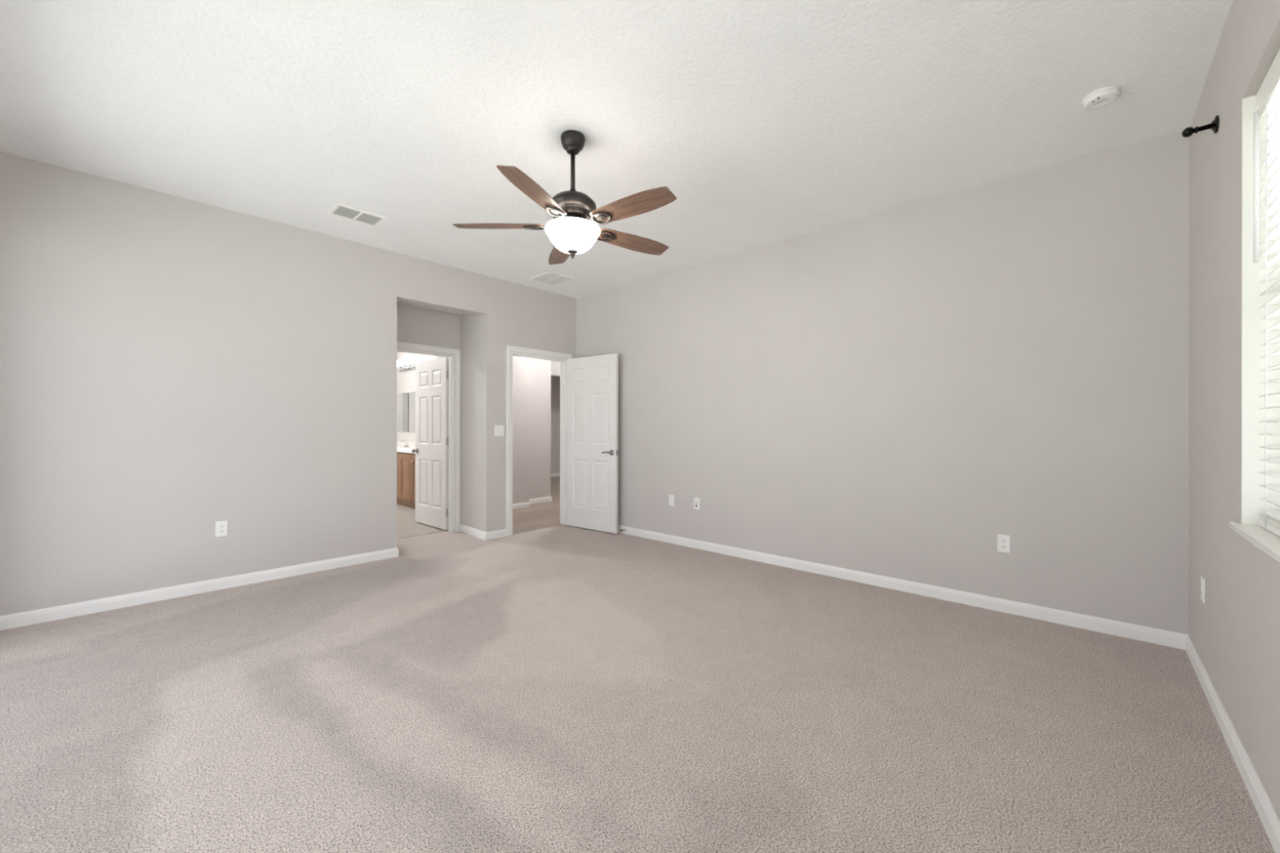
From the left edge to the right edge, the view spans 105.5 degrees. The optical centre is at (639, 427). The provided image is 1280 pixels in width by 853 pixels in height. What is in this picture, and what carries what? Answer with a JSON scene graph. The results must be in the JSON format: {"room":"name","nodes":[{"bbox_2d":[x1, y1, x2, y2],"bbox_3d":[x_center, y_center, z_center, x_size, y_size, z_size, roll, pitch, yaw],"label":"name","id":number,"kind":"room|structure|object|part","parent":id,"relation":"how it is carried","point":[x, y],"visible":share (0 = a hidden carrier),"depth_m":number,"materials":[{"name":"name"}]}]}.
{"room":"empty bedroom","nodes":[
{"label":"empty bedroom","id":0,"kind":"room"},
{"bbox_2d":[0,151,576,615],"bbox_3d":[-2.405,-0.217,4.487,0.120,2.836,4.595,0,0,43],"label":"wall","id":1,"kind":"structure","parent":0,"point":[172,367],"depth_m":3.50,"materials":[{"name":"paint"}]},
{"bbox_2d":[0,547,398,630],"bbox_3d":[-3.086,1.159,3.650,0.013,0.083,2.444,0,0,43],"label":"baseboard","id":2,"kind":"structure","parent":1,"relation":"attached to","point":[59,612],"depth_m":3.44,"materials":[{"name":"white paint"}]},
{"bbox_2d":[215,520,227,537],"bbox_3d":[-3.113,0.751,3.623,0.009,0.115,0.070,0,0,43],"label":"wall outlet","id":3,"kind":"object","parent":1,"relation":"attached to","point":[221,526],"visible":1,"depth_m":3.62,"materials":[{"name":"white plastic"}]},
{"bbox_2d":[396,300,480,530],"bbox_3d":[-2.072,-0.071,4.988,0.064,2.545,1.121,0,0,43],"label":"trim","id":4,"kind":"structure","parent":1,"relation":"attached to","point":[410,303],"depth_m":5.32,"materials":[{"name":"paint"}]},
{"bbox_2d":[485,528,506,540],"bbox_3d":[-1.565,1.161,5.305,0.013,0.083,0.261,0,0,43],"label":"baseboard","id":5,"kind":"structure","parent":1,"relation":"attached to","point":[499,533],"depth_m":5.30,"materials":[{"name":"white paint"}]},
{"bbox_2d":[494,425,503,435],"bbox_3d":[-1.539,0.030,5.333,0.012,0.117,0.117,0,0,43],"label":"light switch","id":6,"kind":"object","parent":1,"relation":"attached to","point":[499,429],"visible":1,"depth_m":5.33,"materials":[{"name":"white plastic"}]},
{"bbox_2d":[506,345,572,536],"bbox_3d":[-1.210,0.145,5.777,0.137,2.117,0.922,0,0,43],"label":"door frame","id":7,"kind":"structure","parent":1,"relation":"attached to","point":[562,361],"depth_m":5.65,"materials":[{"name":"white paint"}]},
{"bbox_2d":[566,353,617,533],"bbox_3d":[-0.577,0.176,5.740,0.821,2.030,0.149,0,0,38],"label":"door","id":8,"kind":"structure","parent":7,"relation":"in","point":[592,382],"depth_m":5.70,"materials":[{"name":"white paint"}]},
{"bbox_2d":[396,351,434,441],"bbox_3d":[-3.743,-0.219,8.327,4.220,2.836,0.100,0,0,43],"label":"wall","id":9,"kind":"structure","parent":0,"point":[406,380],"depth_m":8.61,"materials":[{"name":"paint"}]},
{"bbox_2d":[397,391,415,431],"bbox_3d":[-3.574,-0.274,8.097,2.260,0.694,0.008,0,0,43],"label":"wall mirror","id":10,"kind":"object","parent":9,"relation":"attached to","point":[406,401],"visible":0.36,"depth_m":8.58,"materials":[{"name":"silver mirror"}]},
{"bbox_2d":[396,355,422,371],"bbox_3d":[-4.029,-1.107,8.413,0.940,0.182,0.160,0,0,43],"label":"vanity light","id":11,"kind":"object","parent":9,"relation":"attached to","point":[409,363],"visible":0.9,"depth_m":8.35,"materials":[{"name":"white glass"}]},
{"bbox_2d":[397,359,405,368],"bbox_3d":[-4.179,-1.116,8.531,0.120,0.165,0.132,0,0,43],"label":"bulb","id":12,"kind":"object","parent":11,"relation":"attached to","point":[401,366],"depth_m":8.49,"materials":[{"name":"white glass"}]},
{"bbox_2d":[401,358,409,368],"bbox_3d":[-4.039,-1.116,8.403,0.120,0.165,0.132,0,0,43],"label":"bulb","id":13,"kind":"object","parent":11,"relation":"attached to","point":[404,361],"depth_m":8.36,"materials":[{"name":"white glass"}]},
{"bbox_2d":[406,357,414,367],"bbox_3d":[-3.899,-1.116,8.274,0.120,0.165,0.132,0,0,43],"label":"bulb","id":14,"kind":"object","parent":11,"relation":"attached to","point":[409,359],"depth_m":8.23,"materials":[{"name":"white glass"}]},
{"bbox_3d":[-3.985,-1.071,8.461,0.940,0.110,0.030,0,0,43],"label":"plate","id":15,"kind":"part","parent":11,"relation":"part of","materials":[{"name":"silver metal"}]},
{"bbox_2d":[411,355,418,365],"bbox_3d":[-3.759,-1.115,8.146,0.120,0.165,0.132,0,0,43],"label":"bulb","id":16,"kind":"object","parent":11,"relation":"attached to","point":[415,359],"depth_m":8.11,"materials":[{"name":"white glass"}]},
{"bbox_2d":[396,302,460,485],"bbox_3d":[-2.773,-0.217,4.992,0.120,2.836,2.100,0,0,43],"label":"wall","id":17,"kind":"structure","parent":0,"point":[416,325],"depth_m":5.38,"materials":[{"name":"paint"}]},
{"bbox_2d":[396,342,460,532],"bbox_3d":[-2.429,0.148,5.357,0.137,2.107,0.886,0,0,43],"label":"door frame","id":18,"kind":"structure","parent":17,"relation":"attached to","point":[451,357],"depth_m":5.61,"materials":[{"name":"white paint"}]},
{"bbox_2d":[411,357,448,529],"bbox_3d":[-2.542,0.186,5.932,0.814,2.005,0.173,0,0,41],"label":"door","id":19,"kind":"structure","parent":17,"relation":"in","point":[431,451],"depth_m":5.88,"materials":[{"name":"white paint"}]},
{"bbox_3d":[-2.831,0.288,6.116,0.064,0.064,0.069,0,0,41],"label":"handle","id":20,"kind":"part","parent":19,"relation":"part of","materials":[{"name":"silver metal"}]},
{"bbox_2d":[396,302,461,314],"bbox_3d":[-2.254,-1.349,5.155,0.423,0.060,0.960,0,0,43],"label":"ceiling","id":21,"kind":"structure","parent":0,"point":[397,302],"depth_m":5.37,"materials":[{"name":"paint"}]},
{"bbox_2d":[435,355,447,359],"bbox_3d":[-2.087,-0.216,6.331,0.920,2.836,0.800,0,0,43],"label":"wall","id":22,"kind":"structure","parent":0,"point":[437,357],"depth_m":6.22,"materials":[{"name":"paint"}]},
{"bbox_2d":[460,313,477,528],"bbox_3d":[-1.895,-0.216,5.543,0.424,2.836,0.100,0,0,43],"label":"wall","id":23,"kind":"structure","parent":0,"point":[468,323],"depth_m":5.51,"materials":[{"name":"paint"}]},
{"bbox_2d":[459,524,477,536],"bbox_3d":[-1.936,1.160,5.502,0.428,0.083,0.013,0,0,43],"label":"baseboard","id":24,"kind":"structure","parent":23,"relation":"attached to","point":[464,529],"depth_m":5.50,"materials":[{"name":"white paint"}]},
{"bbox_2d":[475,529,485,540],"bbox_3d":[-1.722,1.161,5.281,0.211,0.083,0.013,0,0,43],"label":"baseboard","id":25,"kind":"object","parent":23,"relation":"attached to","point":[479,534],"visible":1,"depth_m":5.28,"materials":[{"name":"white paint"}]},
{"bbox_2d":[396,476,561,537],"bbox_3d":[-2.383,1.227,8.773,5.823,0.048,8.300,0,0,43],"label":"floor","id":26,"kind":"structure","parent":0,"point":[539,516],"depth_m":6.45,"materials":[{"name":"beige tile"}]},
{"bbox_2d":[396,452,415,509],"bbox_3d":[-3.764,0.789,7.877,2.280,0.820,0.569,0,0,43],"label":"bathroom vanity","id":27,"kind":"object","parent":26,"relation":"on","point":[406,462],"visible":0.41,"depth_m":7.30,"materials":[{"name":"brown wood"}]},
{"bbox_3d":[-3.787,0.481,7.567,0.345,0.155,0.018,0,0,43],"label":"drawer","id":28,"kind":"part","parent":27,"relation":"part of","materials":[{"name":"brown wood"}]},
{"bbox_3d":[-3.788,0.651,7.567,0.345,0.155,0.018,0,0,43],"label":"drawer","id":29,"kind":"part","parent":27,"relation":"part of","materials":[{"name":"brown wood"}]},
{"bbox_3d":[-3.788,0.821,7.567,0.345,0.155,0.018,0,0,43],"label":"drawer","id":30,"kind":"part","parent":27,"relation":"part of","materials":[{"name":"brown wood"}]},
{"bbox_3d":[-3.788,0.991,7.567,0.345,0.155,0.018,0,0,43],"label":"drawer","id":31,"kind":"part","parent":27,"relation":"part of","materials":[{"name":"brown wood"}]},
{"bbox_3d":[-3.503,0.734,7.300,0.395,0.670,0.026,0,0,43],"label":"cabinet door","id":32,"kind":"part","parent":27,"relation":"part of","materials":[{"name":"brown wood"}]},
{"bbox_2d":[396,440,415,453],"bbox_3d":[-3.757,0.308,7.891,2.310,0.138,0.559,0,0,43],"label":"countertop","id":33,"kind":"structure","parent":27,"relation":"on","point":[400,448],"depth_m":8.32,"materials":[{"name":"white stone"}]},
{"bbox_2d":[399,440,410,448],"bbox_3d":[-3.978,0.270,8.205,0.180,0.135,0.146,0,0,43],"label":"sink faucet","id":34,"kind":"object","parent":33,"relation":"on","point":[406,446],"visible":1,"depth_m":8.21,"materials":[{"name":"silver metal"}]},
{"bbox_3d":[-3.233,0.735,7.051,0.300,0.670,0.026,0,0,43],"label":"cabinet door","id":35,"kind":"part","parent":27,"relation":"part of","materials":[{"name":"brown wood"}]},
{"bbox_2d":[396,529,448,538],"bbox_3d":[-2.495,1.209,5.416,0.024,0.024,0.762,0,0,43],"label":"threshold","id":36,"kind":"object","parent":26,"relation":"on","point":[447,530],"visible":0.36,"depth_m":5.47,"materials":[{"name":"tile"}]},
{"bbox_2d":[434,355,529,503],"bbox_3d":[-2.216,-0.216,6.944,0.240,2.836,1.350,0,0,43],"label":"wall","id":37,"kind":"structure","parent":0,"point":[521,365],"depth_m":7.25,"materials":[{"name":"paint"}]},
{"bbox_2d":[512,502,530,510],"bbox_3d":[-2.120,1.160,6.864,0.013,0.083,1.363,0,0,43],"label":"baseboard","id":38,"kind":"structure","parent":37,"relation":"attached to","point":[526,504],"depth_m":7.24,"materials":[{"name":"white paint"}]},
{"bbox_2d":[528,357,551,498],"bbox_3d":[-1.696,-0.216,7.777,0.120,2.836,0.580,0,0,43],"label":"wall","id":39,"kind":"structure","parent":0,"point":[540,484],"depth_m":7.80,"materials":[{"name":"paint"}]},
{"bbox_2d":[528,496,551,504],"bbox_3d":[-1.644,1.161,7.737,0.013,0.083,0.593,0,0,43],"label":"baseboard","id":40,"kind":"structure","parent":39,"relation":"attached to","point":[536,500],"depth_m":7.79,"materials":[{"name":"white paint"}]},
{"bbox_2d":[551,375,559,473],"bbox_3d":[-2.499,-0.217,11.529,0.120,2.836,4.400,0,0,43],"label":"wall","id":41,"kind":"structure","parent":0,"point":[555,380],"depth_m":11.91,"materials":[{"name":"paint"}]},
{"bbox_2d":[551,473,559,477],"bbox_3d":[-2.452,1.160,11.484,0.013,0.083,4.400,0,0,43],"label":"baseboard","id":42,"kind":"structure","parent":41,"relation":"attached to","point":[553,475],"depth_m":11.90,"materials":[{"name":"white paint"}]},
{"bbox_2d":[551,360,559,376],"bbox_3d":[-1.226,-1.350,10.566,0.135,0.566,4.100,0,0,43],"label":"wall","id":43,"kind":"structure","parent":0,"point":[555,366],"depth_m":9.94,"materials":[{"name":"white paint"}]},
{"bbox_2d":[0,0,1233,297],"bbox_3d":[-0.431,-1.682,2.676,5.475,0.100,4.835,0,0,43],"label":"ceiling","id":44,"kind":"structure","parent":0,"point":[766,122],"depth_m":2.47,"materials":[{"name":"paint"}]},
{"bbox_2d":[327,203,387,226],"bbox_3d":[-2.172,-1.631,3.747,0.240,0.008,0.344,0,0,43],"label":"ceiling vent","id":45,"kind":"object","parent":44,"relation":"in","point":[341,211],"visible":1,"depth_m":3.74,"materials":[{"name":"white metal"}]},
{"bbox_2d":[528,271,575,285],"bbox_3d":[-0.960,-1.628,5.322,0.380,0.009,0.336,0,0,43],"label":"ceiling vent","id":46,"kind":"object","parent":44,"relation":"in","point":[553,278],"visible":1,"depth_m":5.31,"materials":[{"name":"white metal"}]},
{"bbox_2d":[453,129,676,265],"bbox_3d":[-0.341,-1.290,2.724,1.252,0.682,1.271,0,0,43],"label":"ceiling fan","id":47,"kind":"object","parent":44,"relation":"hanging from","point":[571,232],"visible":1,"depth_m":2.64,"materials":[{"name":"brown wood"}]},
{"bbox_3d":[-0.789,-1.132,2.735,0.493,0.036,0.138,0,0,0],"label":"blade","id":48,"kind":"part","parent":47,"relation":"part of","materials":[{"name":"brown wood"}]},
{"bbox_3d":[-0.506,-1.132,2.342,0.138,0.036,0.493,0,0,18],"label":"blade","id":49,"kind":"part","parent":47,"relation":"part of","materials":[{"name":"brown wood"}]},
{"bbox_3d":[-0.503,-1.132,3.125,0.138,0.036,0.493,0,0,-18],"label":"blade","id":50,"kind":"part","parent":47,"relation":"part of","materials":[{"name":"brown wood"}]},
{"bbox_3d":[-0.378,-1.053,2.733,0.307,0.129,0.307,0,0,43],"label":"lamp shade","id":51,"kind":"part","parent":47,"relation":"part of","materials":[{"name":"white glass"}]},
{"bbox_3d":[-0.046,-1.131,2.489,0.493,0.036,0.138,0,0,36],"label":"blade","id":52,"kind":"part","parent":47,"relation":"part of","materials":[{"name":"brown wood"}]},
{"bbox_3d":[-0.043,-1.131,2.973,0.493,0.036,0.138,0,0,-36],"label":"blade","id":53,"kind":"part","parent":47,"relation":"part of","materials":[{"name":"brown wood"}]},
{"bbox_2d":[1081,85,1121,110],"bbox_3d":[2.260,-1.608,2.384,0.142,0.038,0.142,0,0,43],"label":"smoke detector","id":54,"kind":"object","parent":44,"relation":"attached to","point":[1104,96],"visible":1,"depth_m":2.36,"materials":[{"name":"white plastic"}]},
{"bbox_2d":[0,524,1275,852],"bbox_3d":[-0.742,1.204,2.958,5.908,0.001,4.595,0,0,43],"label":"floor","id":55,"kind":"structure","parent":0,"point":[563,688],"depth_m":2.00,"materials":[{"name":"carpet"}]},
{"bbox_2d":[576,131,1189,634],"bbox_3d":[1.162,-0.211,4.412,5.475,2.836,0.120,0,0,43],"label":"wall","id":56,"kind":"structure","parent":0,"point":[896,393],"depth_m":3.40,"materials":[{"name":"paint"}]},
{"bbox_2d":[668,494,674,506],"bbox_3d":[0.328,0.760,5.090,0.070,0.115,0.008,0,0,43],"label":"phone jack","id":57,"kind":"object","parent":56,"relation":"attached to","point":[671,498],"visible":1,"depth_m":5.09,"materials":[{"name":"white plastic"}]},
{"bbox_2d":[693,497,699,510],"bbox_3d":[0.565,0.760,4.870,0.070,0.115,0.011,0,0,43],"label":"cable jack","id":58,"kind":"object","parent":56,"relation":"attached to","point":[696,500],"visible":1,"depth_m":4.87,"materials":[{"name":"white plastic"}]},
{"bbox_2d":[617,524,1188,649],"bbox_3d":[1.085,1.165,4.390,5.155,0.083,0.013,0,0,43],"label":"baseboard","id":59,"kind":"structure","parent":56,"relation":"attached to","point":[1157,636],"depth_m":3.39,"materials":[{"name":"white paint"}]},
{"bbox_2d":[997,533,1010,553],"bbox_3d":[2.389,0.762,3.196,0.070,0.115,0.009,0,0,43],"label":"wall outlet","id":60,"kind":"object","parent":56,"relation":"attached to","point":[1003,541],"visible":1,"depth_m":3.19,"materials":[{"name":"white plastic"}]},
{"bbox_2d":[1000,544,1007,549],"bbox_3d":[2.387,0.781,3.194,0.034,0.025,0.003,0,0,43],"label":"receptacle","id":61,"kind":"object","parent":60,"relation":"attached to","point":[1002,546],"depth_m":3.19,"materials":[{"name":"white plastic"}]},
{"bbox_2d":[1000,538,1007,542],"bbox_3d":[2.387,0.742,3.194,0.034,0.025,0.003,0,0,43],"label":"receptacle","id":62,"kind":"object","parent":60,"relation":"attached to","point":[1002,540],"depth_m":3.19,"materials":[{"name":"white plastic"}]},
{"bbox_2d":[1188,0,1279,819],"bbox_3d":[1.509,-0.211,0.892,0.200,2.836,4.595,0,0,43],"label":"wall","id":63,"kind":"structure","parent":0,"point":[1235,633],"depth_m":1.94,"materials":[{"name":"paint"}]},
{"bbox_2d":[1182,115,1219,137],"bbox_3d":[2.423,-1.293,2.108,0.103,0.072,0.072,0,0,43],"label":"curtain rod","id":64,"kind":"object","parent":63,"relation":"attached to","point":[1214,126],"visible":1,"depth_m":2.10,"materials":[{"name":"black metal"}]},
{"bbox_3d":[2.429,-1.293,2.102,0.055,0.028,0.028,0,0,43],"label":"arm","id":65,"kind":"part","parent":64,"relation":"part of","materials":[{"name":"black metal"}]},
{"bbox_3d":[2.453,-1.293,2.080,0.020,0.072,0.072,0,0,43],"label":"wall plate","id":66,"kind":"part","parent":64,"relation":"part of","materials":[{"name":"black metal"}]},
{"bbox_2d":[1200,575,1204,603],"bbox_3d":[2.674,0.768,2.316,0.009,0.115,0.070,0,0,43],"label":"wall outlet","id":67,"kind":"object","parent":63,"relation":"attached to","point":[1202,580],"visible":1,"depth_m":2.29,"materials":[{"name":"white plastic"}]},
{"bbox_2d":[1185,635,1279,852],"bbox_3d":[1.429,1.166,0.964,0.013,0.083,4.595,0,0,43],"label":"baseboard","id":68,"kind":"structure","parent":63,"relation":"attached to","point":[1268,817],"depth_m":1.72,"materials":[{"name":"white paint"}]},
{"bbox_2d":[1229,521,1279,563],"bbox_3d":[1.456,0.357,0.900,0.156,0.026,2.287,0,0,43],"label":"window sill","id":69,"kind":"structure","parent":63,"relation":"attached to","point":[1268,542],"depth_m":1.54,"materials":[{"name":"white stone"}]},
{"bbox_2d":[1241,94,1279,525],"bbox_3d":[1.467,-0.418,0.894,0.134,1.524,2.200,0,0,43],"label":"window","id":70,"kind":"structure","parent":63,"relation":"attached to","point":[1251,275],"depth_m":1.73,"materials":[{"name":"paint"}]},
{"bbox_2d":[1253,48,1279,536],"bbox_3d":[1.458,-0.418,0.902,0.070,1.521,2.184,0,0,43],"label":"window blind","id":71,"kind":"object","parent":63,"relation":"attached to","point":[1268,95],"visible":1,"depth_m":1.64,"materials":[{"name":"white plastic"}]},
{"bbox_3d":[2.130,-0.396,1.623,0.056,1.463,0.003,0,0,43],"label":"ladder cord","id":72,"kind":"part","parent":71,"relation":"part of","materials":[{"name":"white fabric"}]},
{"bbox_3d":[1.462,0.332,0.897,0.050,0.020,2.172,0,0,43],"label":"rail","id":73,"kind":"part","parent":71,"relation":"part of","materials":[{"name":"white plastic"}]}
]}

